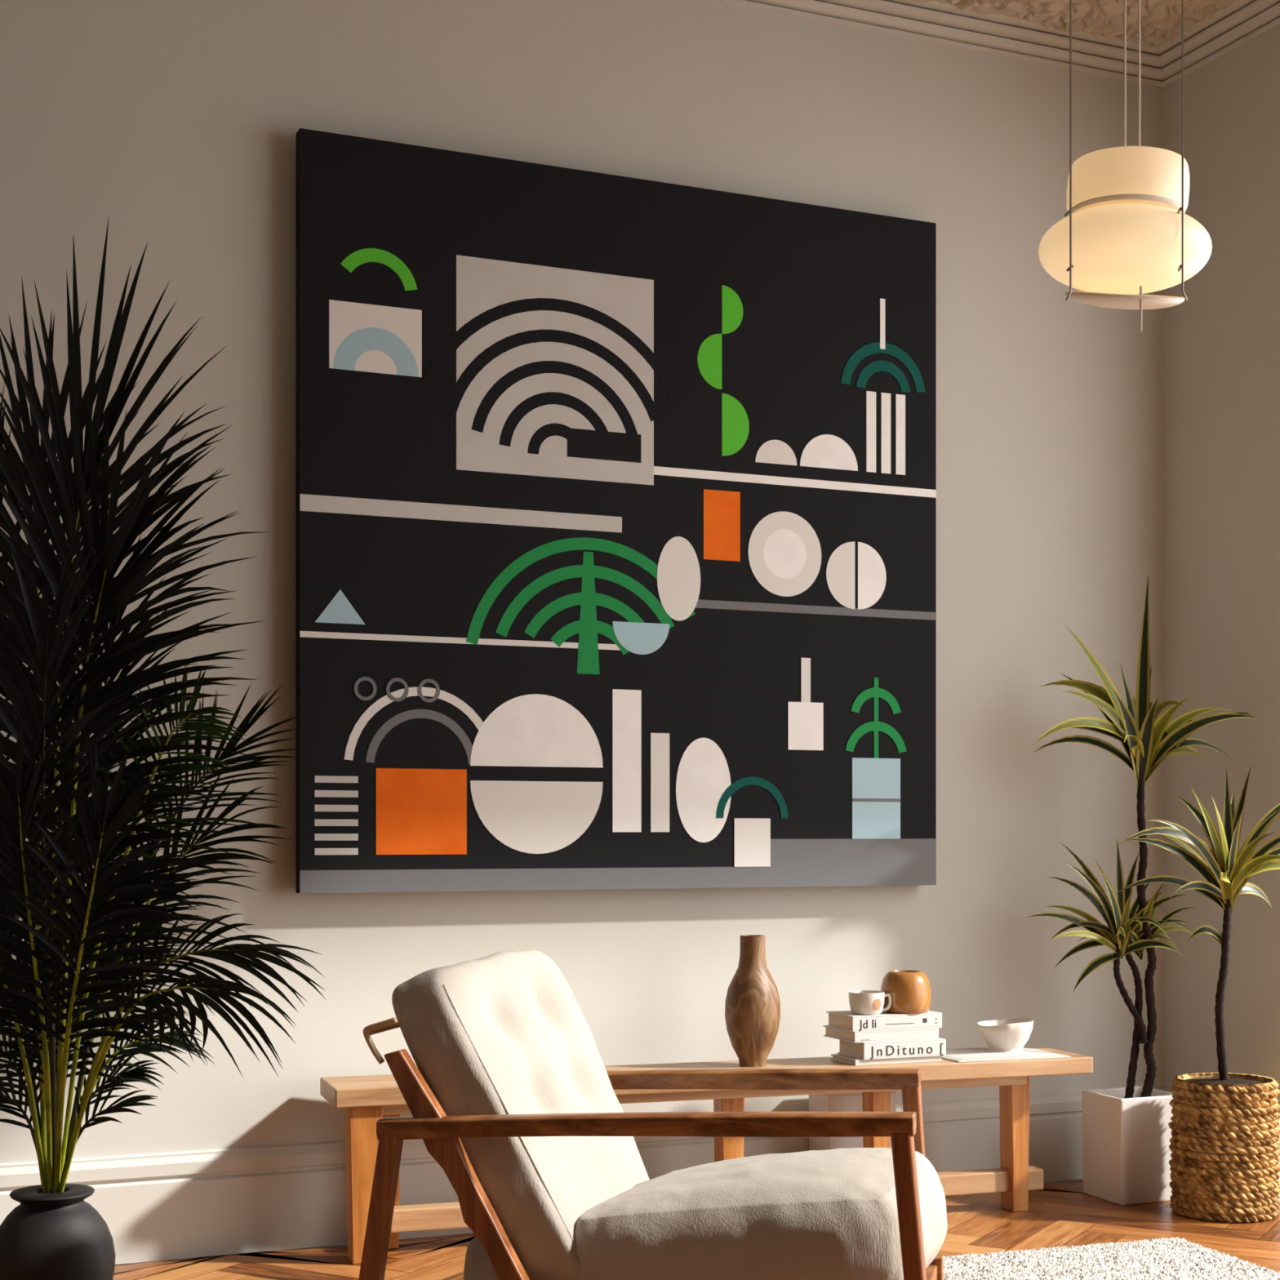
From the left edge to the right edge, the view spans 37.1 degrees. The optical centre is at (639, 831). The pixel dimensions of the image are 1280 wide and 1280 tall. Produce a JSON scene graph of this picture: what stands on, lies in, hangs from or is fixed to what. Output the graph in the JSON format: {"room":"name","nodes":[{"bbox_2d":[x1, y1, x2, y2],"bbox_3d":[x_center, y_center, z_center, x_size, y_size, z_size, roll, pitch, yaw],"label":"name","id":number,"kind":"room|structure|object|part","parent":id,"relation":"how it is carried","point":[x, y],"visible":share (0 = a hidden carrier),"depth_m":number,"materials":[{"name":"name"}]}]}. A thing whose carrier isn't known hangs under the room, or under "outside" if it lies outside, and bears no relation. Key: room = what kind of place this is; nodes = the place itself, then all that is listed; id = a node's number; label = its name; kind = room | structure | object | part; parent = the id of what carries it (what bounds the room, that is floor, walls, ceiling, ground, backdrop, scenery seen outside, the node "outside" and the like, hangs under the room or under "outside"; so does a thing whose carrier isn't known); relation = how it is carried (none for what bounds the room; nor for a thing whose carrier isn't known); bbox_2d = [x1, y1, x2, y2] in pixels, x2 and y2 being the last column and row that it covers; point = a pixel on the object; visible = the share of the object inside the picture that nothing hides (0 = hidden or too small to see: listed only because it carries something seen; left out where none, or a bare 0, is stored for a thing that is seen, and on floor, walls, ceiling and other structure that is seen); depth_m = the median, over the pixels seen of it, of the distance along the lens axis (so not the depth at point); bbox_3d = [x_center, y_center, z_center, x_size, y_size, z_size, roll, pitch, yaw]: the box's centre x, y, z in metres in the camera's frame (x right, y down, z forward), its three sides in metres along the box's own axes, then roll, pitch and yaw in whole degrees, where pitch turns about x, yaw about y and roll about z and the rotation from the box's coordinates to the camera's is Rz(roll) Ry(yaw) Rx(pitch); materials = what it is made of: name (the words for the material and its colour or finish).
{"room":"living room","nodes":[
{"label":"living room","id":0,"kind":"room"},
{"bbox_2d":[0,1183,115,1279],"bbox_3d":[-1.263,0.935,4.100,0.262,0.330,0.262,0,0,-24],"label":"vase","id":1,"kind":"object","parent":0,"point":[53,1233],"depth_m":4.02,"materials":[{"name":"black ceramic"}]},
{"bbox_2d":[0,0,1163,1163],"bbox_3d":[-1.303,-0.800,4.969,6.790,3.800,0.150,0,0,-24],"label":"wall","id":2,"kind":"structure","parent":0,"point":[177,122],"depth_m":5.44,"materials":[{"name":"paint"}]},
{"bbox_2d":[0,1086,1163,1264],"bbox_3d":[-1.337,0.964,4.858,6.640,0.272,0.026,0,0,-24],"label":"baseboard","id":3,"kind":"structure","parent":2,"relation":"attached to","point":[157,1206],"depth_m":5.03,"materials":[{"name":"paint"}]},
{"bbox_2d":[295,128,936,893],"bbox_3d":[-0.010,-0.839,5.411,1.948,2.002,0.072,0,0,-24],"label":"painting","id":4,"kind":"object","parent":2,"relation":"attached to","point":[615,495],"visible":1,"depth_m":5.34,"materials":[{"name":"black fabric"}]},
{"bbox_2d":[715,0,1163,87],"bbox_3d":[-1.315,-2.459,4.808,6.640,0.082,0.135,0,0,-24],"label":"trim","id":5,"kind":"structure","parent":2,"relation":"attached to","point":[935,22],"depth_m":5.86,"materials":[{"name":"paint"}]},
{"bbox_2d":[911,0,1237,49],"bbox_3d":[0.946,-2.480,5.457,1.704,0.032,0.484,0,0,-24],"label":"ceiling","id":6,"kind":"structure","parent":2,"relation":"attached to","point":[1160,20],"depth_m":5.77,"materials":[{"name":"paint"}]},
{"bbox_2d":[112,1178,1279,1279],"bbox_3d":[1.682,1.130,2.099,10.438,0.060,7.500,0,0,-24],"label":"floor","id":7,"kind":"structure","parent":0,"point":[1060,1214],"depth_m":5.13,"materials":[{"name":"brown wood"}]},
{"bbox_2d":[0,215,326,1279],"bbox_3d":[-1.218,-0.103,4.143,1.185,2.407,0.767,0,0,3],"label":"potted palm","id":8,"kind":"object","parent":7,"relation":"on","point":[53,1233],"visible":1,"depth_m":3.94,"materials":[{"name":"green plant"}]},
{"bbox_2d":[358,950,947,1279],"bbox_3d":[0.056,0.670,3.689,1.106,0.859,0.650,0,0,14],"label":"lounge chair","id":9,"kind":"object","parent":7,"relation":"on","point":[509,1091],"visible":1,"depth_m":3.49,"materials":[{"name":"fabric"}]},
{"bbox_3d":[-0.496,0.825,3.519,0.119,0.550,0.042,0,0,14],"label":"leg","id":10,"kind":"part","parent":9,"relation":"part of","materials":[{"name":"brown wood"}]},
{"bbox_3d":[-0.421,0.388,3.784,0.068,0.089,0.512,0,0,14],"label":"frame","id":11,"kind":"part","parent":9,"relation":"part of","materials":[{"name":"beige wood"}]},
{"bbox_3d":[-0.290,0.691,3.478,0.366,0.578,0.034,0,0,14],"label":"post","id":12,"kind":"part","parent":9,"relation":"part of","materials":[{"name":"brown wood"}]},
{"bbox_2d":[391,950,649,1279],"bbox_3d":[-0.203,0.548,3.730,0.405,0.614,0.511,0,0,20],"label":"cushion","id":13,"kind":"object","parent":9,"relation":"on","point":[500,1042],"depth_m":3.53,"materials":[{"name":"fabric"}]},
{"bbox_3d":[-0.003,0.525,3.394,0.979,0.084,0.050,0,0,14],"label":"arm","id":14,"kind":"part","parent":9,"relation":"part of","materials":[{"name":"brown wood"}]},
{"bbox_2d":[574,1147,947,1279],"bbox_3d":[0.211,0.761,3.635,0.725,0.293,0.509,0,0,14],"label":"seat cushion","id":15,"kind":"object","parent":9,"relation":"on","point":[829,1214],"depth_m":3.43,"materials":[{"name":"fabric"}]},
{"bbox_3d":[0.127,0.521,3.980,0.910,0.076,0.050,0,0,14],"label":"arm","id":16,"kind":"part","parent":9,"relation":"part of","materials":[{"name":"brown wood"}]},
{"bbox_3d":[0.475,0.805,3.271,0.088,0.590,0.042,0,0,14],"label":"leg","id":17,"kind":"part","parent":9,"relation":"part of","materials":[{"name":"brown wood"}]},
{"bbox_3d":[0.568,0.805,3.867,0.072,0.590,0.042,0,0,14],"label":"leg","id":18,"kind":"part","parent":9,"relation":"part of","materials":[{"name":"brown wood"}]},
{"bbox_3d":[0.512,0.882,3.570,0.040,0.035,0.555,0,0,14],"label":"rail","id":19,"kind":"part","parent":9,"relation":"part of","materials":[{"name":"brown wood"}]},
{"bbox_3d":[0.122,0.915,3.940,1.000,0.130,0.030,0,0,14],"label":"rail","id":20,"kind":"part","parent":9,"relation":"part of","materials":[{"name":"brown wood"}]},
{"bbox_2d":[320,1048,1093,1264],"bbox_3d":[0.230,0.875,5.273,2.186,0.450,0.250,0,0,-18],"label":"bench","id":21,"kind":"object","parent":7,"relation":"on","point":[366,1100],"visible":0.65,"depth_m":5.25,"materials":[{"name":"brown wood"}]},
{"bbox_3d":[-0.709,0.899,4.893,0.088,0.402,0.080,0,0,-18],"label":"leg","id":22,"kind":"part","parent":21,"relation":"part of","materials":[{"name":"brown wood"}]},
{"bbox_3d":[-0.662,0.899,5.056,0.045,0.402,0.060,0,0,-18],"label":"leg","id":23,"kind":"part","parent":21,"relation":"part of","materials":[{"name":"brown wood"}]},
{"bbox_3d":[0.256,1.015,5.292,1.926,0.060,0.060,0,0,-18],"label":"rail","id":24,"kind":"part","parent":21,"relation":"part of","materials":[{"name":"brown wood"}]},
{"bbox_3d":[0.246,0.899,5.278,0.068,0.402,0.070,0,0,-18],"label":"leg","id":25,"kind":"part","parent":21,"relation":"part of","materials":[{"name":"brown wood"}]},
{"bbox_2d":[724,934,780,1066],"bbox_3d":[0.313,0.470,5.300,0.155,0.361,0.155,0,0,-24],"label":"vase","id":26,"kind":"object","parent":21,"relation":"on","point":[752,1002],"visible":1,"depth_m":5.25,"materials":[{"name":"brown wood"}]},
{"bbox_3d":[0.672,0.899,5.419,0.058,0.402,0.070,0,0,-18],"label":"leg","id":27,"kind":"part","parent":21,"relation":"part of","materials":[{"name":"brown wood"}]},
{"bbox_2d":[830,1053,941,1065],"bbox_3d":[0.698,0.642,5.415,0.275,0.016,0.150,0,0,-22],"label":"book","id":28,"kind":"object","parent":21,"relation":"on","point":[837,1057],"visible":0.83,"depth_m":5.35,"materials":[{"name":"white paper"}]},
{"bbox_2d":[837,1037,946,1059],"bbox_3d":[0.714,0.611,5.419,0.262,0.047,0.161,0,0,-22],"label":"book","id":29,"kind":"object","parent":28,"relation":"on","point":[931,1047],"visible":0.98,"depth_m":5.35,"materials":[{"name":"white paper"}]},
{"bbox_2d":[823,1025,938,1043],"bbox_3d":[0.685,0.572,5.431,0.268,0.031,0.191,0,0,-22],"label":"book","id":30,"kind":"object","parent":29,"relation":"on","point":[922,1033],"visible":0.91,"depth_m":5.35,"materials":[{"name":"white paper"}]},
{"bbox_2d":[826,1010,942,1031],"bbox_3d":[0.693,0.534,5.418,0.285,0.043,0.161,0,0,-22],"label":"book","id":31,"kind":"object","parent":30,"relation":"on","point":[846,1020],"visible":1,"depth_m":5.35,"materials":[{"name":"white paper"}]},
{"bbox_2d":[848,990,891,1015],"bbox_3d":[0.638,0.482,5.366,0.103,0.062,0.100,0,0,-43],"label":"cup","id":32,"kind":"object","parent":31,"relation":"on","point":[865,1002],"visible":1,"depth_m":5.33,"materials":[{"name":"beige ceramic"}]},
{"bbox_3d":[0.693,0.481,5.365,0.031,0.052,0.009,0,0,0],"label":"handle","id":33,"kind":"part","parent":32,"relation":"part of","materials":[{"name":"beige ceramic"}]},
{"bbox_2d":[880,969,931,1013],"bbox_3d":[0.755,0.455,5.420,0.143,0.116,0.143,0,0,-24],"label":"round pot","id":34,"kind":"object","parent":31,"relation":"on","point":[910,993],"visible":0.95,"depth_m":5.36,"materials":[{"name":"ceramic"}]},
{"bbox_2d":[941,1047,1071,1062],"bbox_3d":[1.033,0.642,5.525,0.360,0.013,0.215,0,0,-18],"label":"magazine","id":35,"kind":"object","parent":21,"relation":"on","point":[979,1054],"visible":0.85,"depth_m":5.45,"materials":[{"name":"white paper"}]},
{"bbox_2d":[976,1017,1033,1052],"bbox_3d":[1.060,0.590,5.545,0.164,0.093,0.164,0,0,-24],"label":"bowl","id":36,"kind":"object","parent":35,"relation":"on","point":[1006,1035],"visible":1,"depth_m":5.49,"materials":[{"name":"beige ceramic"}]},
{"bbox_3d":[1.090,0.899,5.555,0.062,0.402,0.075,0,0,-18],"label":"leg","id":37,"kind":"part","parent":21,"relation":"part of","materials":[{"name":"brown wood"}]},
{"bbox_2d":[942,1235,1279,1279],"bbox_3d":[1.190,1.091,4.012,1.193,0.017,1.914,0,0,-19],"label":"rug","id":38,"kind":"object","parent":7,"relation":"on","point":[1163,1259],"visible":0.77,"depth_m":4.79,"materials":[{"name":"beige fabric"}]},
{"bbox_2d":[1026,573,1262,1205],"bbox_3d":[1.508,0.162,5.745,0.690,1.875,0.341,0,0,6],"label":"dracaena","id":39,"kind":"object","parent":7,"relation":"on","point":[1126,1132],"visible":0.96,"depth_m":5.73,"materials":[{"name":"green plant"}]},
{"bbox_3d":[1.443,0.251,5.727,0.507,0.462,0.315,0,0,-24],"label":"crown","id":40,"kind":"part","parent":39,"relation":"part of","materials":[{"name":"green plant"}]},
{"bbox_3d":[1.526,0.269,5.751,0.306,0.237,0.303,0,0,-24],"label":"crown","id":41,"kind":"part","parent":39,"relation":"part of","materials":[{"name":"green plant"}]},
{"bbox_3d":[1.504,-0.453,5.744,0.693,0.644,0.333,0,0,4],"label":"crown","id":42,"kind":"part","parent":39,"relation":"part of","materials":[{"name":"green plant"}]},
{"bbox_2d":[1115,765,1279,1222],"bbox_3d":[1.673,0.456,5.500,0.565,1.293,0.325,0,0,20],"label":"dracaena","id":43,"kind":"object","parent":7,"relation":"on","point":[1224,1147],"visible":1,"depth_m":5.43,"materials":[{"name":"plant"}]},
{"bbox_3d":[1.676,0.026,5.455,0.580,0.434,0.325,0,0,-24],"label":"crown","id":44,"kind":"part","parent":43,"relation":"part of","materials":[{"name":"green plant"}]},
{"bbox_2d":[1081,1085,1173,1205],"bbox_3d":[1.480,0.943,5.745,0.245,0.315,0.218,0,0,-24],"label":"pot","id":45,"kind":"object","parent":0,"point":[1126,1132],"depth_m":5.65,"materials":[{"name":"white ceramic"}]},
{"bbox_2d":[1163,23,1279,1105],"bbox_3d":[3.270,-0.800,2.793,0.150,3.800,7.500,0,0,-24],"label":"wall","id":46,"kind":"structure","parent":0,"point":[1221,344],"depth_m":5.92,"materials":[{"name":"paint"}]},
{"bbox_2d":[1157,0,1279,87],"bbox_3d":[3.140,-2.459,2.736,0.135,0.082,7.500,0,0,-24],"label":"trim","id":47,"kind":"structure","parent":46,"relation":"attached to","point":[1243,20],"depth_m":5.88,"materials":[{"name":"paint"}]},
{"bbox_2d":[1162,1086,1279,1200],"bbox_3d":[1.800,0.964,5.937,0.026,0.272,0.560,0,0,-24],"label":"baseboard","id":48,"kind":"structure","parent":46,"relation":"attached to","point":[1165,1088],"depth_m":6.15,"materials":[{"name":"paint"}]},
{"bbox_2d":[1168,1071,1279,1222],"bbox_3d":[1.686,0.907,5.500,0.316,0.391,0.314,0,0,-24],"label":"basket","id":49,"kind":"object","parent":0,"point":[1224,1147],"depth_m":5.38,"materials":[{"name":"brown wicker"}]},
{"bbox_3d":[0.129,-2.600,1.502,6.940,0.200,7.650,0,0,-24],"label":"ceiling","id":50,"kind":"structure","parent":0,"visible":0},
{"bbox_2d":[1038,0,1212,331],"bbox_3d":[1.168,-1.834,4.600,0.405,1.324,0.406,0,0,0],"label":"pendant lamp","id":51,"kind":"object","parent":50,"relation":"hanging from","point":[1126,233],"visible":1,"depth_m":4.47,"materials":[{"name":"white glass"}]},
{"bbox_3d":[0.990,-1.861,4.408,0.014,1.270,0.004,0,0,0],"label":"rod","id":52,"kind":"part","parent":51,"relation":"part of","materials":[{"name":"silver metal"}]},
{"bbox_3d":[1.174,-2.051,4.620,0.005,0.891,0.005,0,0,-1],"label":"cord","id":53,"kind":"part","parent":51,"relation":"part of","materials":[{"name":"beige plastic"}]},
{"bbox_3d":[1.167,-1.279,4.604,0.284,0.036,0.284,-4,18,-23],"label":"dish","id":54,"kind":"part","parent":51,"relation":"part of","materials":[{"name":"white glass"}]},
{"bbox_3d":[1.168,-1.401,4.600,0.406,0.176,0.406,3,0,-24],"label":"lamp shade","id":55,"kind":"part","parent":51,"relation":"part of","materials":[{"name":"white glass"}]},
{"bbox_3d":[1.176,-1.550,4.600,0.287,0.117,0.287,3,0,-24],"label":"lamp shade","id":56,"kind":"part","parent":51,"relation":"part of","materials":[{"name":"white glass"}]},
{"bbox_3d":[1.209,-2.051,4.620,0.005,0.891,0.005,0,0,-1],"label":"cord","id":57,"kind":"part","parent":51,"relation":"part of","materials":[{"name":"beige plastic"}]},
{"bbox_3d":[1.258,-1.861,4.408,0.014,1.270,0.004,0,0,0],"label":"rod","id":58,"kind":"part","parent":51,"relation":"part of","materials":[{"name":"silver metal"}]}
]}

